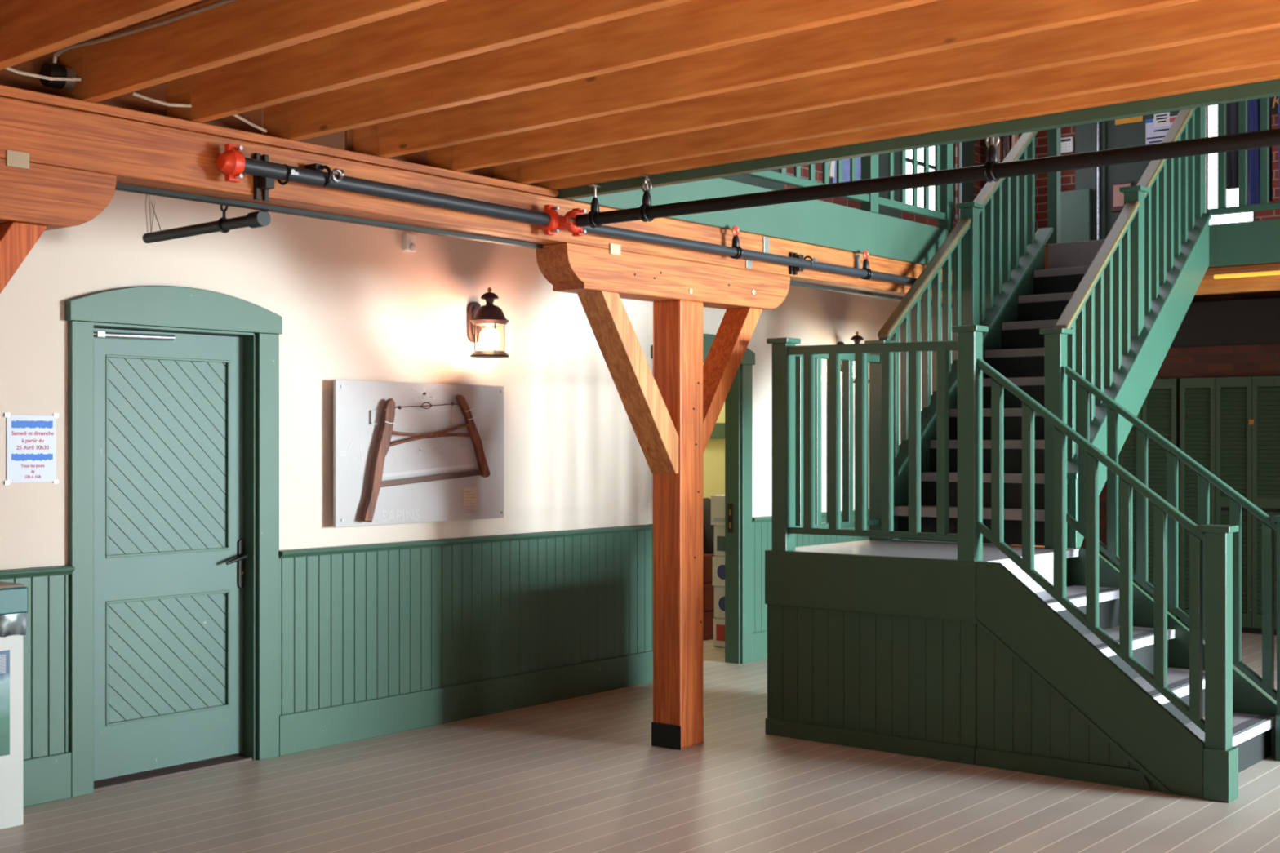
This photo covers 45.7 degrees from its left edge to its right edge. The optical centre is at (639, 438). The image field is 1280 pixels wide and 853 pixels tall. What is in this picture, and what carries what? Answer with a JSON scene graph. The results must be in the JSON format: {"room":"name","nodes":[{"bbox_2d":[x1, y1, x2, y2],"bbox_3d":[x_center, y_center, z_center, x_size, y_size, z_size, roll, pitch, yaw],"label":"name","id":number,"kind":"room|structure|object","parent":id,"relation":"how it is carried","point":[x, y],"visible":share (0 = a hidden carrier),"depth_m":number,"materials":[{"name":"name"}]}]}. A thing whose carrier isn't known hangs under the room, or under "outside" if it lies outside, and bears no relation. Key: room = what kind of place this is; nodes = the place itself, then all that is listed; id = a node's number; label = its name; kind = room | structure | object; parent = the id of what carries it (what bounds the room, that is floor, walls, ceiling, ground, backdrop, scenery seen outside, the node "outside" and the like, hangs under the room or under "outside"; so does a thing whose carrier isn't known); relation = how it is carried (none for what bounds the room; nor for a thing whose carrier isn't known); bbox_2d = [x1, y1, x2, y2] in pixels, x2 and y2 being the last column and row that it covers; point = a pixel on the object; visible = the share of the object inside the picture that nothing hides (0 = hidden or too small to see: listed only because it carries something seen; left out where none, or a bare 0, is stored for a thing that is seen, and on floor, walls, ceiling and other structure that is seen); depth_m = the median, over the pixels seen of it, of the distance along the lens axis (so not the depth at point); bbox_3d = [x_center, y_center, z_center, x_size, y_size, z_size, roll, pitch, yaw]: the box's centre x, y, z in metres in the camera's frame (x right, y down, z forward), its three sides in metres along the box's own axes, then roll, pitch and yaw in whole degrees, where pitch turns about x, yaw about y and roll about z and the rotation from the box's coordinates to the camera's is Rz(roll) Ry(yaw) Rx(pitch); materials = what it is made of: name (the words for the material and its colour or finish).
{"room":"lobby with staircase","nodes":[
{"label":"lobby with staircase","id":0,"kind":"room"},
{"bbox_2d":[53,0,344,150],"bbox_3d":[0.645,-1.320,0.842,12.060,0.020,8.120,0,0,39],"label":"ceiling","id":1,"kind":"structure","parent":0,"point":[335,140],"depth_m":6.57,"materials":[{"name":"brown wood"}]},
{"bbox_2d":[0,138,985,569],"bbox_3d":[-1.169,-1.250,8.289,0.140,5.600,13.800,0,0,39],"label":"wall","id":2,"kind":"structure","parent":0,"point":[353,304],"depth_m":7.97,"materials":[{"name":"white paint"}]},
{"bbox_2d":[4,413,58,484],"bbox_3d":[-2.577,0.043,6.433,0.006,0.299,0.240,0,0,39],"label":"paper notice","id":3,"kind":"object","parent":2,"relation":"attached to","point":[31,440],"visible":1,"depth_m":6.43,"materials":[{"name":"white paper"}]},
{"bbox_2d":[0,574,69,759],"bbox_3d":[-3.898,0.970,4.798,0.012,0.780,4.540,0,0,39],"label":"wainscoting","id":4,"kind":"structure","parent":2,"relation":"attached to","point":[46,638],"depth_m":6.47,"materials":[{"name":"green paint"}]},
{"bbox_2d":[0,564,75,579],"bbox_3d":[-3.882,0.566,4.785,0.058,0.038,4.540,0,0,39],"label":"trim","id":5,"kind":"structure","parent":2,"relation":"attached to","point":[55,570],"depth_m":6.41,"materials":[{"name":"green paint"}]},
{"bbox_2d":[23,751,71,807],"bbox_3d":[-3.891,1.451,4.793,0.030,0.198,4.540,0,0,39],"label":"baseboard","id":6,"kind":"structure","parent":2,"relation":"attached to","point":[46,779],"depth_m":6.46,"materials":[{"name":"green paint"}]},
{"bbox_2d":[64,285,282,797],"bbox_3d":[-2.175,0.427,7.027,0.208,2.246,1.123,0,0,39],"label":"door","id":7,"kind":"structure","parent":2,"relation":"in","point":[173,392],"depth_m":7.05,"materials":[{"name":"green paint"}]},
{"bbox_2d":[402,232,417,252],"bbox_3d":[-1.220,-1.042,8.072,0.054,0.097,0.076,0,0,39],"label":"wall sensor","id":8,"kind":"object","parent":2,"relation":"attached to","point":[409,240],"visible":1,"depth_m":8.05,"materials":[{"name":"white plastic"}]},
{"bbox_2d":[333,379,504,527],"bbox_3d":[-1.167,0.075,8.104,0.085,0.742,1.209,0,0,39],"label":"display panel","id":9,"kind":"object","parent":2,"relation":"attached to","point":[357,405],"visible":0.98,"depth_m":8.04,"materials":[{"name":"grey metal"}]},
{"bbox_2d":[360,395,490,522],"bbox_3d":[-1.120,0.095,8.046,0.038,0.663,0.903,0,0,39],"label":"saw","id":10,"kind":"object","parent":9,"relation":"hanging from","point":[383,444],"visible":1,"depth_m":7.90,"materials":[{"name":"brown wood"}]},
{"bbox_2d":[279,530,653,715],"bbox_3d":[-0.839,0.970,8.568,0.012,0.780,2.970,0,0,39],"label":"wainscoting","id":11,"kind":"structure","parent":2,"relation":"attached to","point":[354,627],"depth_m":8.32,"materials":[{"name":"green paint"}]},
{"bbox_2d":[279,650,653,755],"bbox_3d":[-0.832,1.451,8.562,0.030,0.198,2.970,0,0,39],"label":"baseboard","id":12,"kind":"structure","parent":2,"relation":"attached to","point":[331,726],"depth_m":8.31,"materials":[{"name":"green paint"}]},
{"bbox_2d":[279,524,653,558],"bbox_3d":[-0.823,0.566,8.555,0.058,0.038,2.970,0,0,39],"label":"trim","id":13,"kind":"structure","parent":2,"relation":"attached to","point":[286,553],"depth_m":8.28,"materials":[{"name":"green paint"}]},
{"bbox_2d":[466,287,509,358],"bbox_3d":[-0.853,-0.636,8.331,0.298,0.382,0.220,0,0,39],"label":"wall lantern","id":14,"kind":"object","parent":2,"relation":"attached to","point":[478,317],"visible":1,"depth_m":8.26,"materials":[{"name":"brown metal"}]},
{"bbox_2d":[470,292,509,326],"bbox_3d":[-0.822,-0.711,8.303,0.216,0.180,0.216,0,0,39],"label":"hood","id":15,"kind":"object","parent":14,"relation":"attached to","point":[489,314],"depth_m":8.25,"materials":[{"name":"brown metal"}]},
{"bbox_2d":[651,333,755,663],"bbox_3d":[0.393,0.427,10.151,0.158,2.246,1.100,0,0,39],"label":"door frame","id":16,"kind":"structure","parent":2,"relation":"in","point":[739,400],"depth_m":10.47,"materials":[{"name":"green paint"}]},
{"bbox_2d":[720,168,783,190],"bbox_3d":[0.744,-2.190,10.503,0.040,1.720,0.850,0,0,39],"label":"trim","id":17,"kind":"structure","parent":2,"relation":"attached to","point":[744,179],"depth_m":10.56,"materials":[{"name":"green paint"}]},
{"bbox_2d":[752,630,767,662],"bbox_3d":[1.972,1.451,12.018,0.030,0.198,3.830,0,0,39],"label":"baseboard","id":18,"kind":"structure","parent":2,"relation":"attached to","point":[759,639],"depth_m":10.60,"materials":[{"name":"green paint"}]},
{"bbox_2d":[751,508,869,522],"bbox_3d":[1.981,0.566,12.011,0.058,0.038,3.830,0,0,39],"label":"trim","id":19,"kind":"structure","parent":2,"relation":"attached to","point":[824,514],"depth_m":10.63,"materials":[{"name":"green paint"}]},
{"bbox_2d":[828,156,861,183],"bbox_3d":[1.581,-2.300,11.492,0.035,0.900,0.600,0,0,39],"label":"picture","id":20,"kind":"object","parent":2,"relation":"attached to","point":[846,162],"visible":0.02,"depth_m":11.44,"materials":[{"name":"blue"}]},
{"bbox_2d":[836,331,869,383],"bbox_3d":[1.586,-0.606,11.336,0.298,0.382,0.220,0,0,39],"label":"wall lantern","id":21,"kind":"object","parent":2,"relation":"attached to","point":[856,339],"visible":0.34,"depth_m":11.29,"materials":[{"name":"brown metal"}]},
{"bbox_2d":[850,334,868,354],"bbox_3d":[1.616,-0.681,11.309,0.216,0.180,0.216,0,0,39],"label":"hood","id":22,"kind":"object","parent":21,"relation":"attached to","point":[856,339],"depth_m":11.28,"materials":[{"name":"brown metal"}]},
{"bbox_2d":[752,514,993,632],"bbox_3d":[1.965,0.970,12.024,0.012,0.780,3.830,0,0,39],"label":"wainscoting","id":23,"kind":"structure","parent":2,"relation":"attached to","point":[762,531],"depth_m":10.66,"materials":[{"name":"green paint"}]},
{"bbox_2d":[876,151,901,218],"bbox_3d":[1.922,-2.190,11.955,0.040,1.720,0.490,0,0,39],"label":"trim","id":24,"kind":"structure","parent":2,"relation":"attached to","point":[882,158],"depth_m":11.96,"materials":[{"name":"green paint"}]},
{"bbox_2d":[906,143,955,218],"bbox_3d":[2.354,-2.385,12.590,0.050,1.030,1.000,0,0,39],"label":"window","id":25,"kind":"structure","parent":2,"relation":"in","point":[931,149],"depth_m":12.60,"materials":[{"name":"white"}]},
{"bbox_2d":[958,140,973,221],"bbox_3d":[2.801,-2.190,13.039,0.040,1.720,0.220,0,0,39],"label":"trim","id":26,"kind":"structure","parent":2,"relation":"attached to","point":[966,149],"depth_m":12.99,"materials":[{"name":"green paint"}]},
{"bbox_2d":[0,628,1279,852],"bbox_3d":[2.180,1.600,4.670,16.500,0.100,18.000,0,0,39],"label":"floor","id":27,"kind":"structure","parent":0,"point":[584,774],"depth_m":6.53,"materials":[{"name":"beige wood"}]},
{"bbox_2d":[0,581,27,829],"bbox_3d":[-2.748,1.067,5.954,0.286,0.966,0.585,0,0,39],"label":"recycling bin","id":28,"kind":"object","parent":27,"relation":"on","point":[13,596],"visible":1,"depth_m":6.05,"materials":[{"name":"white plastic"}]},
{"bbox_2d":[0,150,116,293],"bbox_3d":[-2.416,0.318,4.473,0.205,2.465,1.834,0,0,39],"label":"timber post","id":29,"kind":"object","parent":27,"relation":"on","point":[36,198],"visible":1,"depth_m":4.91,"materials":[{"name":"orange wood"}]},
{"bbox_2d":[535,242,790,750],"bbox_3d":[0.173,0.318,7.664,0.205,2.465,1.834,0,0,39],"label":"timber post","id":30,"kind":"object","parent":27,"relation":"on","point":[673,412],"visible":0.99,"depth_m":7.61,"materials":[{"name":"orange wood"}]},
{"bbox_2d":[0,84,951,308],"bbox_3d":[0.102,-0.997,7.579,0.208,0.246,12.900,0,0,39],"label":"ceiling beam","id":31,"kind":"structure","parent":30,"relation":"on","point":[148,153],"depth_m":5.85,"materials":[{"name":"orange wood"}]},
{"bbox_2d":[0,0,201,70],"bbox_3d":[1.209,-1.216,1.777,9.215,0.189,0.051,0,0,42],"label":"joist","id":32,"kind":"object","parent":31,"relation":"on","point":[30,29],"visible":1,"depth_m":4.29,"materials":[{"name":"orange wood"}]},
{"bbox_2d":[0,52,262,134],"bbox_3d":[-2.587,-1.216,4.417,0.015,0.189,3.600,0,0,39],"label":"trim","id":33,"kind":"structure","parent":31,"relation":"on","point":[8,78],"depth_m":5.37,"materials":[{"name":"brown wood"}]},
{"bbox_2d":[142,194,271,243],"bbox_3d":[-1.664,-0.984,6.283,0.885,0.332,0.395,0,0,43],"label":"pipe","id":34,"kind":"object","parent":31,"relation":"hanging from","point":[259,219],"visible":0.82,"depth_m":6.09,"materials":[{"name":"black metal"}]},
{"bbox_2d":[231,114,266,133],"bbox_3d":[-1.450,-1.172,5.632,0.135,0.066,0.013,0,0,-28],"label":"cable","id":35,"kind":"object","parent":31,"relation":"attached to","point":[237,116],"visible":0.79,"depth_m":5.63,"materials":[{"name":"white plastic"}]},
{"bbox_2d":[59,0,448,102],"bbox_3d":[1.473,-1.216,2.103,9.215,0.189,0.051,0,0,42],"label":"joist","id":36,"kind":"object","parent":31,"relation":"on","point":[237,30],"visible":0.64,"depth_m":4.54,"materials":[{"name":"orange wood"}]},
{"bbox_2d":[4,66,80,81],"bbox_3d":[-1.975,-1.195,4.947,0.303,0.042,0.013,0,0,-39],"label":"cable","id":37,"kind":"object","parent":36,"relation":"attached to","point":[33,75],"visible":0.84,"depth_m":4.96,"materials":[{"name":"white plastic"}]},
{"bbox_2d":[39,62,75,89],"bbox_3d":[-1.938,-1.205,5.056,0.080,0.080,0.090,0,0,39],"label":"junction box","id":38,"kind":"object","parent":36,"relation":"attached to","point":[49,69],"visible":0.94,"depth_m":5.03,"materials":[{"name":"black metal"}]},
{"bbox_2d":[52,0,236,63],"bbox_3d":[-0.783,-1.267,4.070,3.048,0.059,0.057,0,0,41],"label":"conduit","id":39,"kind":"object","parent":36,"relation":"attached to","point":[221,2],"visible":0.95,"depth_m":4.75,"materials":[{"name":"paint"}]},
{"bbox_2d":[344,128,493,177],"bbox_3d":[-0.848,-1.216,6.561,0.015,0.189,1.080,0,0,39],"label":"trim","id":40,"kind":"structure","parent":31,"relation":"on","point":[419,157],"depth_m":6.43,"materials":[{"name":"brown wood"}]},
{"bbox_2d":[166,0,693,123],"bbox_3d":[1.737,-1.216,2.428,9.215,0.189,0.051,0,0,42],"label":"joist","id":41,"kind":"object","parent":31,"relation":"on","point":[449,30],"visible":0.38,"depth_m":4.64,"materials":[{"name":"orange wood"}]},
{"bbox_2d":[133,92,191,107],"bbox_3d":[-1.669,-1.181,5.308,0.200,0.039,0.022,0,0,-30],"label":"cable","id":42,"kind":"object","parent":41,"relation":"attached to","point":[183,105],"visible":1,"depth_m":5.30,"materials":[{"name":"white plastic"}]},
{"bbox_2d":[262,0,940,141],"bbox_3d":[2.002,-1.216,2.756,9.215,0.189,0.051,0,0,42],"label":"joist","id":43,"kind":"object","parent":31,"relation":"on","point":[693,27],"visible":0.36,"depth_m":4.71,"materials":[{"name":"orange wood"}]},
{"bbox_2d":[216,143,994,297],"bbox_3d":[0.453,-0.984,7.768,0.116,0.222,6.165,0,0,39],"label":"pipe","id":44,"kind":"object","parent":31,"relation":"attached to","point":[232,162],"visible":0.98,"depth_m":6.29,"materials":[{"name":"black metal"}]},
{"bbox_2d":[353,0,1200,158],"bbox_3d":[2.283,-1.216,3.101,9.215,0.189,0.051,0,0,42],"label":"joist","id":45,"kind":"object","parent":31,"relation":"on","point":[942,24],"visible":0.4,"depth_m":4.79,"materials":[{"name":"orange wood"}]},
{"bbox_2d":[426,0,1279,172],"bbox_3d":[2.538,-1.216,3.416,9.215,0.189,0.051,0,0,42],"label":"joist","id":46,"kind":"object","parent":31,"relation":"on","point":[1202,20],"visible":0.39,"depth_m":4.91,"materials":[{"name":"orange wood"}]},
{"bbox_2d":[493,28,1279,184],"bbox_3d":[2.793,-1.216,3.730,9.215,0.189,0.051,0,0,42],"label":"joist","id":47,"kind":"object","parent":31,"relation":"on","point":[1259,49],"visible":0.39,"depth_m":5.30,"materials":[{"name":"orange wood"}]},
{"bbox_2d":[528,63,1279,190],"bbox_3d":[2.916,-1.216,3.882,9.215,0.189,0.051,0,0,42],"label":"joist","id":48,"kind":"object","parent":31,"relation":"on","point":[1268,73],"visible":0.28,"depth_m":5.48,"materials":[{"name":"orange wood"}]},
{"bbox_2d":[551,79,1279,199],"bbox_3d":[3.002,-1.226,3.881,9.100,0.288,0.054,0,0,42],"label":"ceiling beam","id":49,"kind":"structure","parent":48,"relation":"attached to","point":[1270,88],"depth_m":5.51,"materials":[{"name":"green paint"}]},
{"bbox_2d":[560,128,1279,236],"bbox_3d":[2.397,-1.008,4.526,6.981,0.221,0.136,0,0,39],"label":"pipe","id":50,"kind":"object","parent":48,"relation":"hanging from","point":[574,220],"visible":1,"depth_m":5.57,"materials":[{"name":"black metal"}]},
{"bbox_2d":[703,610,715,639],"bbox_3d":[0.528,1.441,11.999,0.420,0.214,0.620,0,0,39],"label":"crate","id":51,"kind":"object","parent":27,"relation":"on","point":[708,616],"visible":0.23,"depth_m":11.68,"materials":[{"name":"brown wood"}]},
{"bbox_2d":[703,582,714,611],"bbox_3d":[0.528,1.221,11.999,0.420,0.214,0.620,0,0,39],"label":"crate","id":52,"kind":"object","parent":51,"relation":"on","point":[708,589],"visible":0.2,"depth_m":11.68,"materials":[{"name":"brown wood"}]},
{"bbox_2d":[703,552,714,582],"bbox_3d":[0.528,1.001,11.999,0.420,0.214,0.620,0,0,39],"label":"crate","id":53,"kind":"object","parent":52,"relation":"on","point":[708,557],"visible":0.15,"depth_m":11.68,"materials":[{"name":"brown wood"}]},
{"bbox_2d":[703,497,715,553],"bbox_3d":[0.506,0.680,11.979,0.384,0.420,0.579,0,0,39],"label":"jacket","id":54,"kind":"object","parent":53,"relation":"on","point":[708,529],"visible":0.2,"depth_m":11.80,"materials":[{"name":"fabric"}]},
{"bbox_2d":[713,617,724,647],"bbox_3d":[0.747,1.442,11.394,0.202,0.211,0.402,0,0,39],"label":"cardboard box","id":55,"kind":"object","parent":27,"relation":"on","point":[718,623],"visible":0.26,"depth_m":11.27,"materials":[{"name":"beige cardboard"}]},
{"bbox_2d":[714,586,724,618],"bbox_3d":[0.753,1.216,11.402,0.202,0.233,0.402,0,0,39],"label":"cardboard box","id":56,"kind":"object","parent":55,"relation":"on","point":[719,591],"visible":0.26,"depth_m":11.28,"materials":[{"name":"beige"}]},
{"bbox_2d":[712,555,724,586],"bbox_3d":[0.741,0.987,11.387,0.202,0.219,0.402,0,0,39],"label":"cardboard box","id":57,"kind":"object","parent":56,"relation":"on","point":[718,562],"visible":0.27,"depth_m":11.26,"materials":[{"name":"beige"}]},
{"bbox_2d":[714,524,724,555],"bbox_3d":[0.753,0.760,11.402,0.202,0.226,0.402,0,0,39],"label":"cardboard box","id":58,"kind":"object","parent":57,"relation":"on","point":[719,531],"visible":0.26,"depth_m":11.28,"materials":[{"name":"cardboard"}]},
{"bbox_2d":[711,494,724,525],"bbox_3d":[0.728,0.532,11.371,0.202,0.221,0.402,0,0,39],"label":"cardboard box","id":59,"kind":"object","parent":58,"relation":"on","point":[717,501],"visible":0.26,"depth_m":11.24,"materials":[{"name":"grey cardboard"}]},
{"bbox_2d":[713,517,724,521],"bbox_3d":[0.602,0.600,11.216,0.140,0.030,0.002,0,0,39],"label":"print","id":60,"kind":"object","parent":59,"relation":"attached to","point":[715,519],"depth_m":11.23,"materials":[{"name":"grey paper"}]},
{"bbox_2d":[716,536,724,551],"bbox_3d":[0.627,0.780,11.248,0.140,0.110,0.002,0,0,39],"label":"print","id":61,"kind":"object","parent":58,"relation":"attached to","point":[720,540],"depth_m":11.27},
{"bbox_2d":[716,564,724,579],"bbox_3d":[0.614,0.988,11.232,0.110,0.110,0.002,0,0,39],"label":"print","id":62,"kind":"object","parent":57,"relation":"attached to","point":[720,568],"depth_m":11.24,"materials":[{"name":"blue paper"}]},
{"bbox_2d":[718,596,724,611],"bbox_3d":[0.627,1.225,11.248,0.110,0.110,0.002,0,0,39],"label":"print","id":63,"kind":"object","parent":56,"relation":"attached to","point":[721,599],"depth_m":11.27,"materials":[{"name":"blue"}]},
{"bbox_2d":[715,624,724,641],"bbox_3d":[0.620,1.440,11.240,0.140,0.120,0.002,0,0,39],"label":"print","id":64,"kind":"object","parent":55,"relation":"attached to","point":[720,628],"depth_m":11.26},
{"bbox_2d":[764,324,1079,764],"bbox_3d":[1.494,0.493,8.008,1.248,2.113,1.170,0,0,39],"label":"stair landing","id":65,"kind":"structure","parent":27,"relation":"on","point":[872,643],"depth_m":7.61,"materials":[{"name":"paint"}]},
{"bbox_2d":[877,106,1211,548],"bbox_3d":[2.530,-0.921,9.299,1.232,3.013,2.410,0,0,39],"label":"staircase","id":66,"kind":"structure","parent":65,"relation":"on","point":[1110,310],"depth_m":9.15,"materials":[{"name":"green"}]},
{"bbox_2d":[974,358,1279,803],"bbox_3d":[2.405,0.584,7.273,1.190,1.932,1.157,0,0,39],"label":"staircase","id":67,"kind":"structure","parent":27,"relation":"on","point":[1093,679],"depth_m":7.01,"materials":[{"name":"green paint"}]},
{"bbox_2d":[1107,374,1279,635],"bbox_3d":[4.769,0.525,12.147,2.100,2.050,0.105,0,0,39],"label":"louvered doors","id":68,"kind":"structure","parent":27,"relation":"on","point":[1228,425],"depth_m":12.20,"materials":[{"name":"green paint"}]},
{"bbox_2d":[703,402,724,498],"bbox_3d":[-0.207,0.100,11.886,0.100,2.900,4.200,0,0,39],"label":"wall","id":69,"kind":"structure","parent":0,"point":[714,451],"depth_m":12.85,"materials":[{"name":"yellow paint"}]},
{"bbox_2d":[709,422,724,438],"bbox_3d":[-0.326,-0.065,11.597,0.080,0.130,3.600,0,0,39],"label":"trim","id":70,"kind":"structure","parent":69,"relation":"attached to","point":[718,432],"depth_m":12.75,"materials":[{"name":"green paint"}]},
{"bbox_2d":[1001,113,1279,560],"bbox_3d":[7.884,-1.250,9.764,12.060,5.600,0.100,0,0,39],"label":"wall","id":71,"kind":"structure","parent":0,"point":[1247,359],"depth_m":12.37,"materials":[{"name":"brick"}]},
{"bbox_2d":[1061,136,1074,154],"bbox_3d":[3.673,-2.527,13.089,0.140,0.135,0.043,0,0,39],"label":"paper notice","id":72,"kind":"object","parent":71,"relation":"attached to","point":[1067,143],"visible":0.71,"depth_m":13.06,"materials":[{"name":"white paper"}]},
{"bbox_2d":[1075,110,1179,240],"bbox_3d":[4.133,-2.365,12.661,1.065,2.070,0.128,0,0,39],"label":"door","id":73,"kind":"structure","parent":71,"relation":"in","point":[1101,135],"depth_m":12.84,"materials":[{"name":"green paint"}]},
{"bbox_2d":[1111,181,1133,212],"bbox_3d":[4.046,-2.030,12.748,0.180,0.240,0.023,0,0,39],"label":"picture","id":74,"kind":"object","parent":73,"relation":"attached to","point":[1117,197],"visible":0.73,"depth_m":12.76},
{"bbox_2d":[1113,183,1130,206],"bbox_3d":[4.042,-2.040,12.739,0.145,0.180,0.004,0,0,39],"label":"print","id":75,"kind":"object","parent":74,"relation":"attached to","point":[1118,197],"depth_m":12.75},
{"bbox_2d":[1115,115,1142,124],"bbox_3d":[4.095,-2.775,12.717,0.235,0.270,0.008,0,0,39],"label":"poster","id":76,"kind":"object","parent":73,"relation":"attached to","point":[1135,119],"visible":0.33,"depth_m":12.71,"materials":[{"name":"orange paper"}]},
{"bbox_2d":[1145,112,1176,145],"bbox_3d":[4.308,-2.527,12.543,0.265,0.315,0.010,0,0,39],"label":"poster","id":77,"kind":"object","parent":73,"relation":"attached to","point":[1156,129],"visible":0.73,"depth_m":12.56,"materials":[{"name":"paper"}]},
{"bbox_2d":[1169,297,1279,347],"bbox_3d":[7.778,-0.920,9.625,12.050,0.340,0.250,0,0,39],"label":"trim","id":78,"kind":"structure","parent":71,"relation":"attached to","point":[1255,321],"depth_m":12.00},
{"bbox_2d":[1208,105,1255,225],"bbox_3d":[4.770,-2.485,12.271,0.415,1.730,0.070,0,0,39],"label":"window","id":79,"kind":"structure","parent":71,"relation":"in","point":[1232,195],"depth_m":12.37,"materials":[{"name":"white"}]},
{"bbox_2d":[1271,96,1278,114],"bbox_3d":[5.038,-2.640,11.808,0.455,0.200,0.033,0,0,39],"label":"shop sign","id":80,"kind":"object","parent":71,"relation":"attached to","point":[1274,100],"visible":0.12,"depth_m":11.86,"materials":[{"name":"black metal"}]},
{"bbox_2d":[1044,245,1279,297],"bbox_3d":[7.545,-1.240,8.378,10.840,0.180,2.680,0,0,39],"label":"floor","id":81,"kind":"structure","parent":0,"point":[1046,246],"depth_m":11.97,"materials":[{"name":"brown wood"}]},
{"bbox_2d":[568,177,1011,271],"bbox_3d":[1.160,-1.210,8.730,0.040,0.251,4.820,0,0,39],"label":"trim","id":82,"kind":"structure","parent":81,"relation":"attached to","point":[819,223],"depth_m":8.41,"materials":[{"name":"green paint"}]},
{"bbox_2d":[742,143,953,230],"bbox_3d":[0.840,-1.867,8.332,0.075,1.065,3.600,0,0,39],"label":"balustrade","id":83,"kind":"object","parent":82,"relation":"on","point":[943,212],"visible":0.22,"depth_m":9.17,"materials":[{"name":"green paint"}]},
{"bbox_2d":[1061,188,1092,243],"bbox_3d":[3.703,-1.722,12.951,0.310,0.775,0.100,0,0,39],"label":"base cabinet","id":84,"kind":"object","parent":81,"relation":"on","point":[1076,205],"visible":0.31,"depth_m":12.88,"materials":[{"name":"green paint"}]},
{"bbox_2d":[1205,106,1208,213],"bbox_3d":[4.816,-2.205,11.030,1.420,1.751,0.024,0,0,39],"label":"rail","id":85,"kind":"object","parent":81,"relation":"on","point":[1206,107],"visible":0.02,"depth_m":11.46,"materials":[{"name":"wood"}]},
{"bbox_2d":[1226,102,1238,189],"bbox_3d":[4.426,-2.478,11.345,0.131,1.216,0.099,0,0,39],"label":"coat","id":86,"kind":"object","parent":85,"relation":"hanging from","point":[1232,108],"visible":0.37,"depth_m":11.31,"materials":[{"name":"black fabric"}]},
{"bbox_2d":[1247,98,1260,204],"bbox_3d":[4.547,-2.408,11.251,0.136,1.356,0.100,0,0,39],"label":"coat","id":87,"kind":"object","parent":85,"relation":"hanging from","point":[1253,105],"visible":0.31,"depth_m":11.22,"materials":[{"name":"blue fabric"}]},
{"bbox_2d":[1269,97,1272,201],"bbox_3d":[4.624,-2.418,11.189,0.063,1.336,0.101,0,0,39],"label":"coat","id":88,"kind":"object","parent":85,"relation":"hanging from","point":[1270,115],"visible":0.19,"depth_m":11.17,"materials":[{"name":"black fabric"}]},
{"bbox_2d":[1278,95,1279,202],"bbox_3d":[4.727,-2.388,11.098,0.118,1.396,0.094,0,0,39],"label":"coat","id":89,"kind":"object","parent":85,"relation":"hanging from","point":[1278,95],"visible":0.56,"depth_m":11.12,"materials":[{"name":"blue fabric"}]},
{"bbox_2d":[1195,262,1279,295],"bbox_3d":[6.301,-1.060,8.242,6.600,0.170,0.080,0,0,39],"label":"ceiling beam","id":90,"kind":"structure","parent":81,"relation":"attached to","point":[1208,285],"depth_m":10.08,"materials":[{"name":"orange wood"}]},
{"bbox_2d":[1205,266,1279,279],"bbox_3d":[4.680,-1.088,9.418,2.300,0.054,0.045,0,0,39],"label":"tube light","id":91,"kind":"object","parent":81,"relation":"attached to","point":[1266,271],"visible":1,"depth_m":9.97,"materials":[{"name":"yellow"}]},
{"bbox_2d":[1207,97,1279,215],"bbox_3d":[5.352,-1.895,8.445,4.330,0.910,0.060,0,0,39],"label":"balustrade","id":92,"kind":"object","parent":81,"relation":"on","point":[1264,205],"visible":0.46,"depth_m":9.66,"materials":[{"name":"green paint"}]},
{"bbox_2d":[1208,218,1279,266],"bbox_3d":[7.271,-1.240,6.866,9.360,0.270,0.025,0,0,39],"label":"trim","id":93,"kind":"structure","parent":81,"relation":"attached to","point":[1250,242],"depth_m":9.64,"materials":[{"name":"green paint"}]},
{"bbox_3d":[3.945,-4.100,8.196,8.200,0.100,7.500,0,0,39],"label":"ceiling","id":94,"kind":"structure","parent":0,"visible":0},
{"bbox_2d":[828,160,835,178],"bbox_3d":[1.316,-2.930,10.520,0.090,2.240,0.087,0,0,-17],"label":"hanging cloth","id":95,"kind":"object","parent":94,"relation":"hanging from","point":[831,164],"visible":0.2,"depth_m":10.50,"materials":[{"name":"fabric"}]},
{"bbox_3d":[3.290,-3.070,13.221,0.550,0.022,0.301,0,0,39],"label":"rail","id":96,"kind":"object","parent":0,"visible":0},
{"bbox_2d":[985,137,991,184],"bbox_3d":[3.044,-2.368,13.242,0.083,1.436,0.099,0,0,39],"label":"coat","id":97,"kind":"object","parent":96,"relation":"hanging from","point":[989,139],"visible":0.06,"depth_m":13.22,"materials":[{"name":"brown fabric"}]},
{"bbox_2d":[994,136,1002,163],"bbox_3d":[3.103,-2.368,13.190,0.082,1.436,0.100,0,0,39],"label":"coat","id":98,"kind":"object","parent":96,"relation":"hanging from","point":[999,146],"visible":0.06,"depth_m":13.16,"materials":[{"name":"brown fabric"}]},
{"bbox_2d":[1003,134,1011,159],"bbox_3d":[3.174,-2.368,13.134,0.081,1.436,0.100,0,0,39],"label":"coat","id":99,"kind":"object","parent":96,"relation":"hanging from","point":[1006,139],"visible":0.09,"depth_m":13.11,"materials":[{"name":"brown fabric"}]},
{"bbox_2d":[1011,133,1020,148],"bbox_3d":[3.234,-2.368,13.082,0.081,1.436,0.095,0,0,39],"label":"coat","id":100,"kind":"object","parent":96,"relation":"hanging from","point":[1015,137],"visible":0.05,"depth_m":13.06,"materials":[{"name":"brown fabric"}]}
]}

